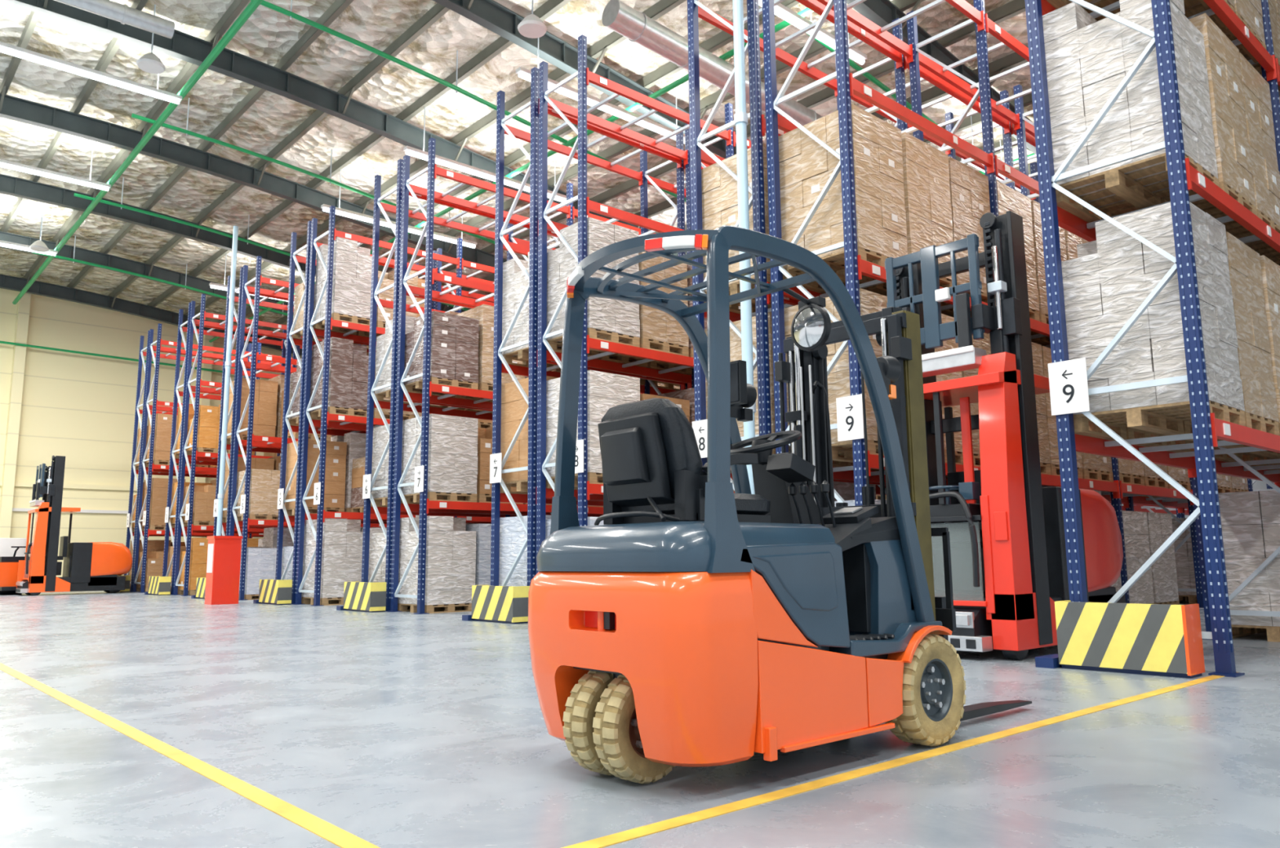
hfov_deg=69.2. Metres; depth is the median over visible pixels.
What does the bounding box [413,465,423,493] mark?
number sign
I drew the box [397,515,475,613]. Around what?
load
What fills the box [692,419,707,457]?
number sign
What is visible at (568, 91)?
strip light
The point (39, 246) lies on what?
lamp
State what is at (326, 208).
strip light
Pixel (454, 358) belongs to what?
load
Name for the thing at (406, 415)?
load
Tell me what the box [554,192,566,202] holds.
strip light
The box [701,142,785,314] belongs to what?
load
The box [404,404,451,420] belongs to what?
load
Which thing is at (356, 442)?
load
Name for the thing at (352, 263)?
load
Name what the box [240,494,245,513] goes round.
number sign
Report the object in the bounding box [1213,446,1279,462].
load
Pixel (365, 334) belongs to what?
load
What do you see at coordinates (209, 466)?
load
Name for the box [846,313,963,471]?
load
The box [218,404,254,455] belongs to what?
load
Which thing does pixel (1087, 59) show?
load
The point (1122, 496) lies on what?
rack
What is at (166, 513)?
number sign
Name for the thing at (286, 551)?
load
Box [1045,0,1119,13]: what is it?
load
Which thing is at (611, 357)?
load
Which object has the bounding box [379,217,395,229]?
strip light
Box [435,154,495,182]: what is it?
strip light
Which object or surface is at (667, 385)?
load
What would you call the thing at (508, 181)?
strip light
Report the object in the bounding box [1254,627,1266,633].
load
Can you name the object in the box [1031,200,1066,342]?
load
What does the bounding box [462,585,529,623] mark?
barrier
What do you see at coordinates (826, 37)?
strip light
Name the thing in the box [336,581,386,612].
barrier
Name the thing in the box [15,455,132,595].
truck
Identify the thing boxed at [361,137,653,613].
rack
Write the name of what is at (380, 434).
load
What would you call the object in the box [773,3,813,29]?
strip light
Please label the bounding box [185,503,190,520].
number sign
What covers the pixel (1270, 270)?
load
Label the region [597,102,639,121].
strip light
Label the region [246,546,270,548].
load
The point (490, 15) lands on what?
rafters
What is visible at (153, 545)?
load
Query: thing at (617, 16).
ventilation duct
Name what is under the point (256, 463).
load
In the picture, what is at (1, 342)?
pipe
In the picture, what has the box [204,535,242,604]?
cabinet
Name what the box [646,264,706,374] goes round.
load
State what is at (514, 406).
load
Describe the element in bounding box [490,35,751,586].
rack
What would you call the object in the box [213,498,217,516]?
number sign
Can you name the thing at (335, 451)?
load
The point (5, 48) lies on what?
strip light
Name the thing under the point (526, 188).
strip light
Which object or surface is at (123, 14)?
ventilation duct
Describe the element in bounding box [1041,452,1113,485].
load
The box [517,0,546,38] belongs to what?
lamp
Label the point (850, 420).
number sign
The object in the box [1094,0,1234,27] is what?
load
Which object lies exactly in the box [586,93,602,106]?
strip light
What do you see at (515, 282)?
load
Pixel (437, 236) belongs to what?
strip light
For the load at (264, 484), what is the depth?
20.23 m
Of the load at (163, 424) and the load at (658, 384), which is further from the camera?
the load at (163, 424)
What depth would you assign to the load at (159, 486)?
25.93 m
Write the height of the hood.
0.177 m
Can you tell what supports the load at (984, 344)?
on the rack at (1122, 496)
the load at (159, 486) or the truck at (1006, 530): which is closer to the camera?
the truck at (1006, 530)
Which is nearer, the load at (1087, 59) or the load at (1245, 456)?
the load at (1087, 59)
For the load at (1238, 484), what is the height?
1.549 m
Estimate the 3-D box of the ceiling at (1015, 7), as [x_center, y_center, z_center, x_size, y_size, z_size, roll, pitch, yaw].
[-4.145,-6.309,13.496,41.340,2.338,48.000,7,-11,-41]
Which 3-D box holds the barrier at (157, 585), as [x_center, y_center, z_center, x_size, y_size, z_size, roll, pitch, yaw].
[-12.213,4.091,23.503,0.300,0.460,1.138,7,-11,-41]
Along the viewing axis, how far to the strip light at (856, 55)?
14.73 m
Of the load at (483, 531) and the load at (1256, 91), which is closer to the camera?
the load at (1256, 91)
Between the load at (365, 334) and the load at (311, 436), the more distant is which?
the load at (311, 436)
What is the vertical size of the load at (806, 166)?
1.549 m
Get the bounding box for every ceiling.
[0,0,1032,330]
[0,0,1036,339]
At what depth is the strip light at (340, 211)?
21.28 m
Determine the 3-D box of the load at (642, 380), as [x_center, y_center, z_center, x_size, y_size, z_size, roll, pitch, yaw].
[0.007,-1.508,14.291,0.847,1.626,0.949,7,-11,-41]
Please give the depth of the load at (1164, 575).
12.78 m
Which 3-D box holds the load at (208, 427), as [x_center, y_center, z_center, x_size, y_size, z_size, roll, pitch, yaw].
[-10.977,0.199,23.764,0.845,1.176,0.947,7,-11,-41]
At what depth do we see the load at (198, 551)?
22.80 m
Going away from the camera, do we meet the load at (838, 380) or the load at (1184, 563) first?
the load at (838, 380)
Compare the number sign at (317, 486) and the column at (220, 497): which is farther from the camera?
the column at (220, 497)
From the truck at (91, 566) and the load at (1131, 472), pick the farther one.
the truck at (91, 566)
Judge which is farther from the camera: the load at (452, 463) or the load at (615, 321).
the load at (452, 463)
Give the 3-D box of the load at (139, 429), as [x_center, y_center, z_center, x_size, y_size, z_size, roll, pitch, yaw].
[-14.277,0.739,27.415,0.848,1.217,0.950,7,-11,-41]
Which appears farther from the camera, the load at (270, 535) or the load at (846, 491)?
the load at (270, 535)
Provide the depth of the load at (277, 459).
21.53 m
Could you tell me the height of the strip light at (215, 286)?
1.246 m
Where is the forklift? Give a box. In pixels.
[528,225,1031,783]
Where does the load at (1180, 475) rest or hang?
on the rack at (1122, 496)
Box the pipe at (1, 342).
[0,341,266,378]
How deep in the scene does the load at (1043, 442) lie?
10.78 m
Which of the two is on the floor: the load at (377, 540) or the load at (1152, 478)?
the load at (377, 540)
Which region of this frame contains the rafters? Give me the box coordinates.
[0,0,1035,355]
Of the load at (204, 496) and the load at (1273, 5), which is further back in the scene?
the load at (204, 496)
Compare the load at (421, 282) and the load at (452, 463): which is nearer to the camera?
the load at (452, 463)
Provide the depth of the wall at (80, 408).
31.67 m
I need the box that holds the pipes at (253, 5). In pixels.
[12,0,1035,342]
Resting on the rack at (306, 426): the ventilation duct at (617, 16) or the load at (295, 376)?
the load at (295, 376)
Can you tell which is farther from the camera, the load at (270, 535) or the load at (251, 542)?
the load at (251, 542)
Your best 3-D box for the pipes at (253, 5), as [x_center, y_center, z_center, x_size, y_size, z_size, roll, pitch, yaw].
[2.596,-5.181,19.742,21.005,2.770,46.500,7,-11,-41]
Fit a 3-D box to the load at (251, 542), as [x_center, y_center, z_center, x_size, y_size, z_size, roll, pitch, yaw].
[-10.280,3.651,23.873,0.845,1.400,0.947,7,-11,-41]
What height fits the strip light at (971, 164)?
1.241 m
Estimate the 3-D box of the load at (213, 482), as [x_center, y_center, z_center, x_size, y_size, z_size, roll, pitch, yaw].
[-12.222,2.430,27.592,0.848,1.522,0.950,7,-11,-41]
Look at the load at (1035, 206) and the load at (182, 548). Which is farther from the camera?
the load at (182, 548)
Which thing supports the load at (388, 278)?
on the rack at (306, 426)
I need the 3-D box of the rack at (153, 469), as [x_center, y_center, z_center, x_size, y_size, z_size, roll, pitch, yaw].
[-8.017,1.730,32.201,16.980,7.550,2.028,7,-11,-41]
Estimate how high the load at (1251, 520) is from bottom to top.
1.349 m
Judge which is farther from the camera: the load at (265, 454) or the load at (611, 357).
the load at (265, 454)
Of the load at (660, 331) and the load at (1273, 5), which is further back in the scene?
the load at (660, 331)
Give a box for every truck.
[0,537,30,595]
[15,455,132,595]
[884,210,1125,660]
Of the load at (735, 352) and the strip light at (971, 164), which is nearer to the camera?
the load at (735, 352)
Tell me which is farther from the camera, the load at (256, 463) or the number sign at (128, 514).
the number sign at (128, 514)
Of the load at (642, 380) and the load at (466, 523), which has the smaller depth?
the load at (642, 380)
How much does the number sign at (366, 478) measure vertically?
0.400 m
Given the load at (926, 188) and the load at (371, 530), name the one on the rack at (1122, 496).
the load at (926, 188)
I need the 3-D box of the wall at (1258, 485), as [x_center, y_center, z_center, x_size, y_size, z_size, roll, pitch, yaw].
[11.396,0.403,26.619,0.200,8.205,48.200,7,-11,-41]
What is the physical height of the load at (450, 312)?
1.549 m
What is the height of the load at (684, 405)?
1.217 m
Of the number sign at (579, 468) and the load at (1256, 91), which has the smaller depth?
the load at (1256, 91)
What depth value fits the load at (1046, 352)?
10.99 m
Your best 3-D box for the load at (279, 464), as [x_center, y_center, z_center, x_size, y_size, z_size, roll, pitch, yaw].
[-7.701,1.552,21.239,0.847,1.349,0.946,7,-11,-41]
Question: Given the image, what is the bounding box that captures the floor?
[0,591,1279,847]
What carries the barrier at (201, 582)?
on the floor
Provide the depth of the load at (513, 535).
12.43 m
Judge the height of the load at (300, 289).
1.091 m
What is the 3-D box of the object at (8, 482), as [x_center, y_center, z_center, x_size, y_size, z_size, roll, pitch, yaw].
[-20.142,0.400,30.316,42.000,9.871,0.330,7,-11,-41]
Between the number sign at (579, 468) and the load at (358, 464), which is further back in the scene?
the load at (358, 464)
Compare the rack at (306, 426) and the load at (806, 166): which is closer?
the load at (806, 166)
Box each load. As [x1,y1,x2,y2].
[128,540,170,591]
[131,482,144,532]
[135,426,147,470]
[136,551,169,591]
[141,477,185,531]
[145,413,186,466]
[167,546,186,594]
[170,482,212,528]
[170,542,185,546]
[174,404,194,458]
[178,537,208,595]
[182,484,216,526]
[186,404,230,455]
[186,464,208,467]
[208,465,217,467]
[210,479,216,485]
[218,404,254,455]
[222,457,274,522]
[226,377,278,444]
[235,468,279,520]
[238,548,282,599]
[246,537,259,546]
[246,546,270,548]
[257,527,304,548]
[263,452,275,457]
[267,374,284,437]
[267,456,280,470]
[278,462,327,515]
[280,390,331,440]
[281,546,328,602]
[284,439,346,515]
[288,358,320,428]
[292,282,348,342]
[301,518,363,605]
[309,337,368,422]
[313,236,372,335]
[330,432,373,512]
[350,457,382,512]
[353,331,369,349]
[353,355,414,425]
[356,270,417,337]
[360,528,386,552]
[368,532,410,609]
[370,423,414,506]
[374,315,441,405]
[375,278,432,351]
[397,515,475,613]
[400,413,478,504]
[404,311,479,397]
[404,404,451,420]
[421,311,484,410]
[452,304,524,402]
[461,524,500,609]
[462,426,523,504]
[465,376,528,413]
[466,523,488,524]
[476,409,493,429]
[498,515,551,586]
[500,375,557,494]
[502,248,587,371]
[545,516,603,538]
[546,217,639,359]
[546,369,639,489]
[551,355,636,372]
[597,251,688,367]
[599,393,689,483]
[640,364,681,385]
[640,382,679,394]
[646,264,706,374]
[649,380,679,391]
[656,387,734,492]
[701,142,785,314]
[704,312,776,473]
[777,104,907,293]
[783,288,887,467]
[833,481,875,501]
[834,499,886,506]
[844,132,953,296]
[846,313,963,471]
[940,156,990,317]
[946,342,1050,478]
[961,333,991,466]
[970,180,1039,321]
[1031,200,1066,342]
[1033,229,1088,346]
[1041,346,1083,478]
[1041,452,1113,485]
[1042,0,1219,222]
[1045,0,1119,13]
[1061,201,1245,440]
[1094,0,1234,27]
[1094,490,1121,591]
[1106,13,1257,218]
[1106,462,1168,492]
[1107,466,1191,492]
[1117,457,1144,485]
[1121,510,1154,604]
[1125,231,1279,447]
[1146,512,1179,604]
[1153,473,1232,497]
[1166,255,1279,453]
[1171,518,1197,604]
[1211,0,1266,63]
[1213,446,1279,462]
[1217,490,1279,642]
[1222,53,1279,238]
[1230,475,1248,492]
[1238,452,1264,466]
[1243,0,1279,90]
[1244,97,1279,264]
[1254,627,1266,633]
[1263,456,1279,470]
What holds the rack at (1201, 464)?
on the floor
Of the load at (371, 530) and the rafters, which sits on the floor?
the load at (371, 530)
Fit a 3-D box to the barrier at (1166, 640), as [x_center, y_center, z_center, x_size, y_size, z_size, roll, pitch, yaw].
[3.250,1.457,6.360,0.300,0.460,0.990,7,-11,-41]
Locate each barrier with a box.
[117,575,130,592]
[144,576,171,595]
[191,577,205,599]
[253,579,292,604]
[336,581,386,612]
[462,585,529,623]
[1035,600,1204,678]
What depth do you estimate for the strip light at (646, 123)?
17.10 m
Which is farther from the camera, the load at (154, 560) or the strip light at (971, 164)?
the load at (154, 560)
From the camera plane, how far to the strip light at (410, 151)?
18.13 m
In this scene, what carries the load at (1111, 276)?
on the rack at (1201, 464)
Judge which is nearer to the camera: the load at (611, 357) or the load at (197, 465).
the load at (611, 357)
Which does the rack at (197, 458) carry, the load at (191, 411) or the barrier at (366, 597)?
the load at (191, 411)
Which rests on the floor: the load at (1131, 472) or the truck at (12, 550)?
the truck at (12, 550)
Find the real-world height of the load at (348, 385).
1.469 m
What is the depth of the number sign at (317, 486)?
17.07 m
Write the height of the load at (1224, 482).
1.549 m
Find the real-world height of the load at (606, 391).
1.416 m
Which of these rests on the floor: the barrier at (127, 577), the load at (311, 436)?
the barrier at (127, 577)
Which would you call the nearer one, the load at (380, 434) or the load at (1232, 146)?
the load at (1232, 146)
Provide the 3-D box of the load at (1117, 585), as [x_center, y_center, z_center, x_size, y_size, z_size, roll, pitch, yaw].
[5.488,1.675,11.910,0.848,1.579,0.948,7,-11,-41]
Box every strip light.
[0,41,182,104]
[0,141,111,191]
[0,215,57,256]
[208,253,288,302]
[320,204,330,213]
[335,168,373,223]
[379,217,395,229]
[403,106,428,160]
[408,225,426,236]
[433,231,477,248]
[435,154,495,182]
[503,176,521,189]
[515,66,530,81]
[523,182,529,192]
[547,77,559,89]
[554,84,577,101]
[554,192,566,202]
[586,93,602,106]
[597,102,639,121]
[635,118,677,136]
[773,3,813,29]
[815,27,835,49]
[848,47,866,65]
[960,108,1021,191]
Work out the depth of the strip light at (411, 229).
22.34 m
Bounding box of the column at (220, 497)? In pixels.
[216,226,238,535]
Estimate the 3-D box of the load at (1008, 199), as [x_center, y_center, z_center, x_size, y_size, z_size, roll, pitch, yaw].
[4.120,-1.955,11.216,0.847,1.549,0.949,7,-11,-41]
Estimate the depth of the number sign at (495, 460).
12.67 m
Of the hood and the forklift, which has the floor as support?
the forklift
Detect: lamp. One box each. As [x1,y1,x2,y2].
[29,208,48,252]
[136,4,165,74]
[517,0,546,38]
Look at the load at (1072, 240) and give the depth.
11.96 m
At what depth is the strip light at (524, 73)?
15.18 m
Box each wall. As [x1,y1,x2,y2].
[0,288,302,577]
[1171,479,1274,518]
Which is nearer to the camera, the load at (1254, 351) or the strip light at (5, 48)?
the load at (1254, 351)
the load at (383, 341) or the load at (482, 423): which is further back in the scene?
the load at (482, 423)
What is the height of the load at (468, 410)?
1.469 m
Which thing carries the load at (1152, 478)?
on the rack at (1122, 496)
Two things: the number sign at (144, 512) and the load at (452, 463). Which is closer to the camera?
the load at (452, 463)
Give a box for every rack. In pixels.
[124,323,293,592]
[162,293,367,595]
[213,256,455,599]
[275,205,494,606]
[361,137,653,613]
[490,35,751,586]
[687,0,1275,608]
[1024,0,1279,677]
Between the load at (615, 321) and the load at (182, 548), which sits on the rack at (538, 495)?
the load at (615, 321)
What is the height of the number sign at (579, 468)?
0.400 m
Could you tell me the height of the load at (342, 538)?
1.579 m
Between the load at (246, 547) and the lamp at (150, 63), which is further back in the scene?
the load at (246, 547)
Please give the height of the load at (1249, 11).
1.549 m
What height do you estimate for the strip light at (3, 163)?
1.063 m
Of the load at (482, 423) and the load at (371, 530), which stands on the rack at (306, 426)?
the load at (482, 423)
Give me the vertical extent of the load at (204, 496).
1.008 m
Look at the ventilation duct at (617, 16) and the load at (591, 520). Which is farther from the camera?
the ventilation duct at (617, 16)
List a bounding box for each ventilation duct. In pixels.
[53,0,174,39]
[601,0,822,125]
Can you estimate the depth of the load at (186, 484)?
24.23 m
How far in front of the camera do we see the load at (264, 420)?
21.43 m
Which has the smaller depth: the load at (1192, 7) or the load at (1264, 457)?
the load at (1192, 7)
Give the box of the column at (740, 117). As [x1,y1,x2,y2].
[732,0,755,494]
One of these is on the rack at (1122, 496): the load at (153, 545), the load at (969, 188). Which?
the load at (969, 188)
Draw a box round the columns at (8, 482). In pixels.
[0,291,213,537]
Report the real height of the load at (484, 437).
1.259 m
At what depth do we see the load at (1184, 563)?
14.75 m
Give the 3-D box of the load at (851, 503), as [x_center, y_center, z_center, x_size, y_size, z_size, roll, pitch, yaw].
[2.066,1.406,8.854,0.842,1.299,0.941,7,-11,-41]
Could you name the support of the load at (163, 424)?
on the rack at (153, 469)
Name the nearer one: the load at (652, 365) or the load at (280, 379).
the load at (652, 365)
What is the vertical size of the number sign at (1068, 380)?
0.400 m
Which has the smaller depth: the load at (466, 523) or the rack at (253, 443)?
the load at (466, 523)
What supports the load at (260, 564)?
on the floor
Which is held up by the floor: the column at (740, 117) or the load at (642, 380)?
the column at (740, 117)
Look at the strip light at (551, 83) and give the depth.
15.54 m
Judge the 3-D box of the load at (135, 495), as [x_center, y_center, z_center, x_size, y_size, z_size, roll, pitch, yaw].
[-14.249,2.449,27.164,0.845,1.400,0.947,7,-11,-41]
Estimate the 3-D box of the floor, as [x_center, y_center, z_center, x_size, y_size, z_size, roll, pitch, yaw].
[-4.246,2.632,12.031,42.000,0.103,48.001,7,-11,-41]
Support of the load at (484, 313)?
on the rack at (399, 394)
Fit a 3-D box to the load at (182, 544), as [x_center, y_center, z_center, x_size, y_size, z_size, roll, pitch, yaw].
[-13.558,4.212,27.518,0.845,1.400,0.947,7,-11,-41]
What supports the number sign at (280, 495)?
attached to the rack at (306, 426)
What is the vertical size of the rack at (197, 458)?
7.550 m
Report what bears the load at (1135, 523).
on the floor
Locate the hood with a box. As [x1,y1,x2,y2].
[536,521,835,572]
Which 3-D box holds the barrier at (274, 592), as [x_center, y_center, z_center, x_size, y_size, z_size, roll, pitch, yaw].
[-7.032,3.208,17.759,0.300,0.460,1.138,7,-11,-41]
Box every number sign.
[126,513,129,527]
[142,511,146,525]
[164,506,168,523]
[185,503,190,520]
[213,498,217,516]
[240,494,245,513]
[277,488,284,509]
[313,482,320,505]
[362,474,370,498]
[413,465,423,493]
[489,453,502,483]
[574,439,583,473]
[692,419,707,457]
[835,394,864,441]
[1048,357,1089,415]
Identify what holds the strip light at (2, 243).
hanging from the ceiling at (1015, 7)
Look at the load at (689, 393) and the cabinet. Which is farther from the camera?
the cabinet

